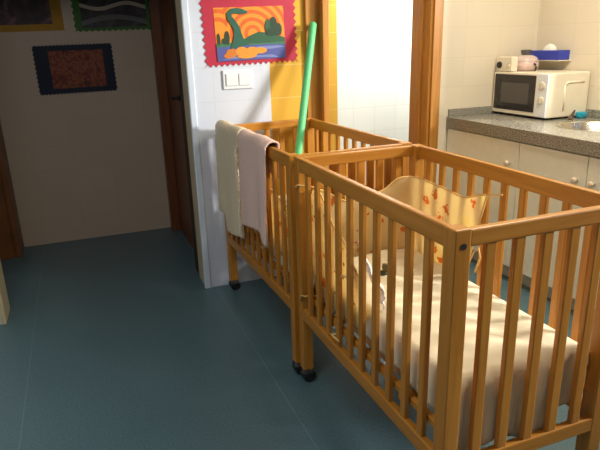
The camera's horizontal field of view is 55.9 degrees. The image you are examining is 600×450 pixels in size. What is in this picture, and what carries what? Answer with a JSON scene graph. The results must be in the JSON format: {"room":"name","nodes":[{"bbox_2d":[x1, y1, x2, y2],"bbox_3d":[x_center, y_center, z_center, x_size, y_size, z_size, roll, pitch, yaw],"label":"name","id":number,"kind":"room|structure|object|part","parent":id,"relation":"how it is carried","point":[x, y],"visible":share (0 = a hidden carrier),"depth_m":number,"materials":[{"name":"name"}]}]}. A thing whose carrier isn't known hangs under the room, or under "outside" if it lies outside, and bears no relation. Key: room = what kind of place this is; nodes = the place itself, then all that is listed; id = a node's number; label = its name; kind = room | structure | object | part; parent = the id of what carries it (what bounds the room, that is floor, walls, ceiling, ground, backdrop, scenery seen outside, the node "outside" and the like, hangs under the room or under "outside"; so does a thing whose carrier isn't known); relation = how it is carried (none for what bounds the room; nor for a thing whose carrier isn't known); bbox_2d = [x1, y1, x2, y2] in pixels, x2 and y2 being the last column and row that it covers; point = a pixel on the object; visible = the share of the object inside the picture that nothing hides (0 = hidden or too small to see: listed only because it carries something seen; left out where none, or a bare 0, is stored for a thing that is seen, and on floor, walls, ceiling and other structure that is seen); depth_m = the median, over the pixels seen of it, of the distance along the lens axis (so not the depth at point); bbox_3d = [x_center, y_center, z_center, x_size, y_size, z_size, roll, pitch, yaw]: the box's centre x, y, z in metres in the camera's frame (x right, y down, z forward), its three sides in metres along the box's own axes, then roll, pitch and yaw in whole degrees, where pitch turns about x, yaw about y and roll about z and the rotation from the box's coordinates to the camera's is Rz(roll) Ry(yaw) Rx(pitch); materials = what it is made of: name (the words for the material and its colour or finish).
{"room":"daycare nursery","nodes":[
{"label":"daycare nursery","id":0,"kind":"room"},
{"bbox_2d":[0,0,170,246],"bbox_3d":[-1.412,-1.274,4.591,5.600,2.750,0.100,-8,19,-20],"label":"wall","id":1,"kind":"structure","parent":0,"point":[84,165],"depth_m":4.59,"materials":[{"name":"paint"}]},
{"bbox_2d":[0,120,23,259],"bbox_3d":[-2.636,-1.037,3.960,0.828,2.750,0.260,-8,19,-20],"label":"trim","id":2,"kind":"structure","parent":1,"relation":"attached to","point":[11,240],"depth_m":4.31,"materials":[{"name":"brown wood"}]},
{"bbox_2d":[0,0,64,31],"bbox_3d":[-2.117,-1.632,4.133,0.680,0.420,0.005,-9,19,-20],"label":"poster","id":3,"kind":"object","parent":1,"relation":"attached to","point":[15,15],"visible":1,"depth_m":4.20,"materials":[{"name":"yellow paper"}]},
{"bbox_2d":[0,0,52,24],"bbox_3d":[-2.131,-1.634,4.125,0.550,0.330,0.002,-9,19,-20],"label":"picture","id":4,"kind":"object","parent":3,"relation":"attached to","point":[12,12],"depth_m":4.19},
{"bbox_2d":[31,42,117,95],"bbox_3d":[-1.749,-1.218,4.410,0.585,0.372,0.005,-9,19,-20],"label":"poster","id":5,"kind":"object","parent":1,"relation":"attached to","point":[79,68],"visible":1,"depth_m":4.41,"materials":[{"name":"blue paper"}]},
{"bbox_2d":[47,49,106,88],"bbox_3d":[-1.734,-1.218,4.415,0.395,0.280,0.002,-9,19,-20],"label":"picture","id":6,"kind":"object","parent":5,"relation":"attached to","point":[66,68],"depth_m":4.41},
{"bbox_2d":[70,0,150,31],"bbox_3d":[-1.455,-1.723,4.375,0.605,0.420,0.007,-9,19,-20],"label":"poster","id":7,"kind":"object","parent":1,"relation":"attached to","point":[91,15],"visible":0.95,"depth_m":4.39,"materials":[{"name":"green paper"}]},
{"bbox_2d":[0,0,540,324],"bbox_3d":[-0.898,-0.890,3.336,5.600,2.750,0.210,-8,19,-20],"label":"wall","id":8,"kind":"structure","parent":0,"point":[476,33],"depth_m":3.70,"materials":[{"name":"white paint"}]},
{"bbox_2d":[0,260,9,324],"bbox_3d":[-1.806,-0.470,3.089,0.028,2.150,0.228,-8,19,-20],"label":"trim","id":9,"kind":"structure","parent":8,"relation":"attached to","point":[4,302],"depth_m":3.34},
{"bbox_2d":[175,0,204,284],"bbox_3d":[-0.678,-0.634,3.500,0.020,2.150,0.218,-8,19,-20],"label":"trim","id":10,"kind":"structure","parent":8,"relation":"attached to","point":[177,2],"depth_m":3.54,"materials":[{"name":"brown wood"}]},
{"bbox_2d":[180,0,210,288],"bbox_3d":[-0.638,-0.612,3.410,0.042,2.160,0.026,-8,19,-20],"label":"trim","id":11,"kind":"structure","parent":8,"relation":"attached to","point":[183,3],"depth_m":3.43,"materials":[{"name":"white paint"}]},
{"bbox_2d":[222,69,252,89],"bbox_3d":[-0.375,-0.883,3.425,0.188,0.112,0.016,-8,19,-20],"label":"light switch","id":12,"kind":"object","parent":8,"relation":"attached to","point":[232,79],"visible":1,"depth_m":3.42,"materials":[{"name":"white plastic"}]},
{"bbox_2d":[199,0,297,66],"bbox_3d":[-0.294,-1.162,3.375,0.590,0.395,0.012,-10,19,-19],"label":"poster","id":13,"kind":"object","parent":8,"relation":"attached to","point":[235,31],"visible":1,"depth_m":3.37,"materials":[{"name":"paper"}]},
{"bbox_2d":[213,6,285,61],"bbox_3d":[-0.294,-1.144,3.378,0.430,0.300,0.008,-10,19,-19],"label":"picture","id":14,"kind":"object","parent":13,"relation":"attached to","point":[240,33],"depth_m":3.38,"materials":[{"name":"paper"}]},
{"bbox_2d":[304,0,329,168],"bbox_3d":[0.079,-0.767,3.732,0.134,2.220,0.285,-8,19,-20],"label":"trim","id":15,"kind":"structure","parent":8,"relation":"attached to","point":[317,11],"depth_m":3.55,"materials":[{"name":"brown wood"}]},
{"bbox_2d":[408,0,443,183],"bbox_3d":[0.869,-0.890,4.043,0.095,2.220,0.256,-16,22,-37],"label":"trim","id":16,"kind":"structure","parent":8,"relation":"attached to","point":[427,15],"depth_m":3.95,"materials":[{"name":"brown wood"}]},
{"bbox_2d":[0,227,599,449],"bbox_3d":[-0.095,1.037,1.907,5.800,0.100,7.100,-8,19,-20],"label":"floor","id":17,"kind":"structure","parent":0,"point":[119,341],"depth_m":2.85,"materials":[{"name":"teal tile"}]},
{"bbox_2d":[224,117,411,374],"bbox_3d":[0.027,0.018,3.167,0.634,1.070,1.169,-9,19,-21],"label":"crib","id":18,"kind":"object","parent":17,"relation":"on","point":[285,160],"visible":0.42,"depth_m":2.75,"materials":[{"name":"brown wood"}]},
{"bbox_2d":[215,120,245,238],"bbox_3d":[-0.379,-0.255,3.261,0.106,0.654,0.458,-9,19,-21],"label":"towel","id":19,"kind":"object","parent":18,"relation":"hanging from","point":[226,132],"visible":0.86,"depth_m":3.23,"materials":[{"name":"beige fabric"}]},
{"bbox_3d":[-0.448,-0.122,3.539,0.050,1.002,0.050,-9,19,-21],"label":"corner post","id":20,"kind":"part","parent":18,"relation":"part of","materials":[{"name":"brown wood"}]},
{"bbox_2d":[238,129,279,246],"bbox_3d":[-0.209,-0.198,2.847,0.101,0.519,0.422,-9,19,-21],"label":"towel","id":21,"kind":"object","parent":18,"relation":"hanging from","point":[252,146],"visible":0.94,"depth_m":2.82,"materials":[{"name":"pink fabric"}]},
{"bbox_3d":[-0.236,0.231,3.116,0.026,0.054,1.058,-9,19,-21],"label":"rail","id":22,"kind":"part","parent":18,"relation":"part of","materials":[{"name":"brown wood"}]},
{"bbox_3d":[0.026,0.082,3.194,0.490,0.026,1.016,-9,19,-21],"label":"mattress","id":23,"kind":"part","parent":18,"relation":"part of","materials":[{"name":"brown wood"}]},
{"bbox_3d":[-0.215,0.147,3.098,0.022,0.024,1.088,-9,19,-21],"label":"rail","id":24,"kind":"part","parent":18,"relation":"part of","materials":[{"name":"brown wood"}]},
{"bbox_3d":[-0.205,-0.617,3.505,0.521,0.047,0.026,-9,19,-21],"label":"rail","id":25,"kind":"part","parent":18,"relation":"part of","materials":[{"name":"brown wood"}]},
{"bbox_3d":[-0.255,-0.422,2.908,0.026,0.057,1.058,-9,19,-21],"label":"rail","id":26,"kind":"part","parent":18,"relation":"part of","materials":[{"name":"brown wood"}]},
{"bbox_3d":[-0.019,0.174,2.570,0.050,1.002,0.050,-9,19,-21],"label":"corner post","id":27,"kind":"part","parent":18,"relation":"part of","materials":[{"name":"brown wood"}]},
{"bbox_3d":[0.071,-0.203,3.743,0.050,1.002,0.050,-9,19,-21],"label":"corner post","id":28,"kind":"part","parent":18,"relation":"part of","materials":[{"name":"brown wood"}]},
{"bbox_2d":[266,176,374,281],"bbox_3d":[0.052,-0.070,3.005,0.586,0.395,0.807,-9,19,-21],"label":"bumper cover","id":29,"kind":"object","parent":18,"relation":"attached to","point":[279,202],"visible":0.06,"depth_m":2.76,"materials":[{"name":"beige fabric"}]},
{"bbox_3d":[0.231,-0.316,2.518,0.521,0.047,0.026,-9,19,-21],"label":"rail","id":30,"kind":"part","parent":18,"relation":"part of","materials":[{"name":"brown wood"}]},
{"bbox_3d":[0.280,-0.505,3.119,0.026,0.057,1.058,-9,19,-21],"label":"rail","id":31,"kind":"part","parent":18,"relation":"part of","materials":[{"name":"brown wood"}]},
{"bbox_3d":[0.499,0.093,2.774,0.050,1.002,0.050,-9,19,-21],"label":"corner post","id":32,"kind":"part","parent":18,"relation":"part of","materials":[{"name":"brown wood"}]},
{"bbox_2d":[294,144,599,449],"bbox_3d":[0.477,0.331,2.141,0.634,1.070,1.135,-8,19,-20],"label":"crib","id":33,"kind":"object","parent":17,"relation":"on","point":[456,240],"visible":0.86,"depth_m":1.73,"materials":[{"name":"brown wood"}]},
{"bbox_3d":[0.019,0.192,2.510,0.050,1.002,0.050,-8,19,-20],"label":"corner post","id":34,"kind":"part","parent":33,"relation":"part of","materials":[{"name":"brown wood"}]},
{"bbox_3d":[0.284,0.369,2.683,0.521,0.050,0.026,-8,19,-20],"label":"rail","id":35,"kind":"part","parent":33,"relation":"part of","materials":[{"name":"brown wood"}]},
{"bbox_3d":[0.264,-0.301,2.469,0.521,0.047,0.026,-8,19,-20],"label":"rail","id":36,"kind":"part","parent":33,"relation":"part of","materials":[{"name":"brown wood"}]},
{"bbox_3d":[0.211,0.542,2.097,0.026,0.054,1.024,-8,19,-20],"label":"rail","id":37,"kind":"part","parent":33,"relation":"part of","materials":[{"name":"brown wood"}]},
{"bbox_3d":[0.476,0.396,2.168,0.490,0.026,0.982,-8,19,-20],"label":"mattress","id":38,"kind":"part","parent":33,"relation":"part of","materials":[{"name":"brown wood"}]},
{"bbox_3d":[0.232,0.458,2.078,0.022,0.024,1.054,-8,19,-20],"label":"rail","id":39,"kind":"part","parent":33,"relation":"part of","materials":[{"name":"brown wood"}]},
{"bbox_3d":[0.192,-0.111,1.889,0.026,0.057,1.024,-8,19,-20],"label":"rail","id":40,"kind":"part","parent":33,"relation":"part of","materials":[{"name":"brown wood"}]},
{"bbox_2d":[295,176,502,341],"bbox_3d":[0.366,0.119,2.291,0.595,0.567,0.579,-8,19,-20],"label":"bumper cover","id":41,"kind":"object","parent":33,"relation":"attached to","point":[433,199],"visible":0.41,"depth_m":2.43,"materials":[{"name":"beige fabric"}]},
{"bbox_3d":[0.543,0.115,2.701,0.050,1.002,0.050,-8,19,-20],"label":"corner post","id":42,"kind":"part","parent":33,"relation":"part of","materials":[{"name":"brown wood"}]},
{"bbox_3d":[0.408,0.482,1.560,0.050,1.002,0.050,-8,19,-20],"label":"corner post","id":43,"kind":"part","parent":33,"relation":"part of","materials":[{"name":"brown wood"}]},
{"bbox_3d":[0.732,-0.190,2.086,0.026,0.057,1.024,-8,19,-20],"label":"rail","id":44,"kind":"part","parent":33,"relation":"part of","materials":[{"name":"brown wood"}]},
{"bbox_3d":[0.660,-0.005,1.502,0.521,0.047,0.026,-8,19,-20],"label":"rail","id":45,"kind":"part","parent":33,"relation":"part of","materials":[{"name":"brown wood"}]},
{"bbox_3d":[0.680,0.665,1.716,0.521,0.050,0.026,-8,19,-20],"label":"rail","id":46,"kind":"part","parent":33,"relation":"part of","materials":[{"name":"brown wood"}]},
{"bbox_3d":[0.727,0.386,2.259,0.022,0.024,1.054,-8,19,-20],"label":"rail","id":47,"kind":"part","parent":33,"relation":"part of","materials":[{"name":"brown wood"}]},
{"bbox_3d":[0.932,0.406,1.752,0.050,1.002,0.050,-8,19,-20],"label":"corner post","id":48,"kind":"part","parent":33,"relation":"part of","materials":[{"name":"brown wood"}]},
{"bbox_2d":[445,128,520,276],"bbox_3d":[1.529,-0.211,4.004,0.755,0.913,0.734,-8,19,-20],"label":"base cabinet","id":49,"kind":"object","parent":17,"relation":"on","point":[498,151],"visible":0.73,"depth_m":3.73,"materials":[{"name":"laminate"}]},
{"bbox_2d":[446,106,599,157],"bbox_3d":[1.816,-0.507,3.175,0.762,0.130,2.265,-8,19,-20],"label":"countertop","id":50,"kind":"structure","parent":49,"relation":"on","point":[537,131],"depth_m":3.55,"materials":[{"name":"stone"}]},
{"bbox_2d":[492,69,589,119],"bbox_3d":[1.663,-0.918,3.943,0.371,0.299,0.521,-8,19,-20],"label":"microwave oven","id":51,"kind":"object","parent":50,"relation":"on","point":[545,94],"visible":0.95,"depth_m":3.76,"materials":[{"name":"white metal"}]},
{"bbox_2d":[496,56,517,71],"bbox_3d":[1.457,-1.139,3.998,0.070,0.100,0.160,-8,19,-20],"label":"radio","id":52,"kind":"object","parent":51,"relation":"on","point":[504,63],"visible":1,"depth_m":3.96,"materials":[{"name":"beige plastic"}]},
{"bbox_3d":[1.490,-0.916,3.932,0.017,0.280,0.416,-8,19,-20],"label":"door","id":53,"kind":"part","parent":51,"relation":"part of","materials":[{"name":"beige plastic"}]},
{"bbox_3d":[1.485,-0.920,3.923,0.006,0.241,0.398,-8,19,-20],"label":"glass","id":54,"kind":"part","parent":51,"relation":"part of","materials":[{"name":"black glass"}]},
{"bbox_2d":[516,50,538,70],"bbox_3d":[1.595,-1.166,3.998,0.183,0.144,0.183,8,20,28],"label":"pot","id":55,"kind":"object","parent":51,"relation":"on","point":[526,62],"visible":0.84,"depth_m":3.94,"materials":[{"name":"plastic"}]},
{"bbox_3d":[1.593,-1.216,3.982,0.072,0.038,0.072,-8,19,-20],"label":"lid knob","id":56,"kind":"part","parent":55,"relation":"part of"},
{"bbox_3d":[1.594,-1.179,3.994,0.182,0.048,0.182,-8,19,-20],"label":"lid","id":57,"kind":"part","parent":55,"relation":"part of","materials":[{"name":"pink metal"}]},
{"bbox_3d":[1.585,-0.846,3.702,0.017,0.280,0.096,-8,19,-20],"label":"control panel","id":58,"kind":"part","parent":51,"relation":"part of","materials":[{"name":"white plastic"}]},
{"bbox_2d":[568,110,575,119],"bbox_3d":[1.798,-0.727,3.728,0.065,0.059,0.037,-8,19,-20],"label":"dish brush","id":59,"kind":"object","parent":50,"relation":"on","point":[570,117],"visible":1,"depth_m":3.72,"materials":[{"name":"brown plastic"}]},
{"bbox_2d":[556,120,599,130],"bbox_3d":[1.799,-0.528,3.452,0.450,0.161,0.450,-8,19,-20],"label":"sink","id":60,"kind":"object","parent":50,"relation":"in","point":[586,125],"visible":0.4,"depth_m":3.60,"materials":[{"name":"metal"}]},
{"bbox_2d":[575,111,586,117],"bbox_3d":[1.880,-0.737,3.780,0.060,0.040,0.050,-8,19,-20],"label":"sponge","id":61,"kind":"object","parent":50,"relation":"on","point":[581,114],"visible":1,"depth_m":3.76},
{"bbox_2d":[509,143,590,309],"bbox_3d":[1.756,-0.041,3.449,0.755,0.913,0.508,-8,19,-20],"label":"base cabinet","id":62,"kind":"object","parent":17,"relation":"on","point":[563,166],"visible":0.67,"depth_m":3.28,"materials":[{"name":"laminate"}]},
{"bbox_3d":[1.484,-0.241,3.053,0.035,0.034,0.034,-8,19,-20],"label":"knob","id":63,"kind":"part","parent":62,"relation":"part of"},
{"bbox_2d":[572,157,599,318],"bbox_3d":[1.942,0.098,2.995,0.755,0.913,0.508,-8,19,-20],"label":"base cabinet","id":64,"kind":"object","parent":17,"relation":"on","point":[593,176],"visible":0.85,"depth_m":2.97,"materials":[{"name":"laminate"}]},
{"bbox_3d":[1.525,-0.211,2.954,0.035,0.034,0.034,-8,19,-20],"label":"knob","id":65,"kind":"part","parent":64,"relation":"part of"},
{"bbox_2d":[329,0,412,149],"bbox_3d":[0.400,-1.334,4.608,2.200,2.750,0.080,-8,19,-20],"label":"wall","id":66,"kind":"structure","parent":0,"point":[370,40],"depth_m":4.64,"materials":[{"name":"white tile"}]},
{"bbox_2d":[536,0,599,109],"bbox_3d":[2.564,-0.715,2.461,0.200,2.750,6.900,-8,19,-20],"label":"wall","id":67,"kind":"structure","parent":0,"point":[572,25],"depth_m":3.84,"materials":[{"name":"beige tile"}]},
{"bbox_2d":[539,54,571,60],"bbox_3d":[1.763,-1.185,4.000,0.114,0.042,0.290,-8,19,-20],"label":"tray","id":68,"kind":"object","parent":67,"relation":"attached to","point":[570,55],"visible":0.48,"depth_m":3.89,"materials":[{"name":"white plastic"}]},
{"bbox_2d":[530,44,569,59],"bbox_3d":[1.760,-1.222,3.987,0.102,0.108,0.270,-8,19,-20],"label":"basket","id":69,"kind":"object","parent":68,"relation":"on","point":[549,52],"visible":0.91,"depth_m":3.93,"materials":[{"name":"blue plastic"}]},
{"bbox_3d":[-0.900,-1.129,4.085,0.100,2.750,1.255,-8,19,-20],"label":"wall","id":70,"kind":"structure","parent":0,"visible":0},
{"bbox_2d":[148,0,198,273],"bbox_3d":[-0.894,-0.843,4.161,0.125,2.160,1.200,-8,19,-20],"label":"door","id":71,"kind":"structure","parent":70,"relation":"in","point":[162,13],"depth_m":4.44,"materials":[{"name":"brown wood"}]},
{"bbox_3d":[-0.919,-0.862,4.223,0.125,2.160,1.060,-8,19,-20],"label":"frame","id":72,"kind":"part","parent":71,"relation":"part of","materials":[{"name":"brown wood"}]},
{"bbox_3d":[-0.908,-0.920,4.107,0.057,0.050,0.126,-8,19,-20],"label":"handle","id":73,"kind":"part","parent":71,"relation":"part of","materials":[{"name":"black plastic"}]},
{"bbox_3d":[0.475,0.334,2.146,0.469,0.103,0.983,-8,19,-20],"label":"mattress","id":74,"kind":"object","parent":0,"visible":0},
{"bbox_2d":[313,248,588,449],"bbox_3d":[0.481,0.404,2.155,0.539,0.343,1.032,-8,19,-20],"label":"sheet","id":75,"kind":"object","parent":74,"relation":"on","point":[498,310],"visible":0.32,"depth_m":1.77,"materials":[{"name":"beige fabric"}]},
{"bbox_2d":[358,241,385,309],"bbox_3d":[0.254,0.178,2.024,0.050,0.217,0.146,-8,19,-20],"label":"cloth","id":76,"kind":"object","parent":75,"relation":"on","point":[368,265],"visible":0.48,"depth_m":2.00,"materials":[{"name":"white fabric"}]},
{"bbox_2d":[380,263,386,275],"bbox_3d":[0.346,0.174,2.279,0.057,0.048,0.077,13,23,38],"label":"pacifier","id":77,"kind":"object","parent":75,"relation":"on","point":[383,272],"visible":0.45,"depth_m":2.26,"materials":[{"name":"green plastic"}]},
{"bbox_3d":[0.025,0.021,3.172,0.469,0.103,1.017,-9,19,-21],"label":"mattress","id":78,"kind":"object","parent":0,"visible":0},
{"bbox_2d":[254,196,288,271],"bbox_3d":[0.033,0.076,3.177,0.540,0.324,1.066,-9,19,-21],"label":"sheet","id":79,"kind":"object","parent":78,"relation":"on","point":[278,196],"visible":0.02,"depth_m":2.94,"materials":[{"name":"beige fabric"}]},
{"bbox_2d":[295,22,316,153],"bbox_3d":[0.019,-0.688,3.417,0.046,1.030,0.461,5,19,20],"label":"pole","id":80,"kind":"object","parent":79,"relation":"on","point":[312,25],"visible":0.76,"depth_m":3.41,"materials":[{"name":"green plastic"}]}
]}

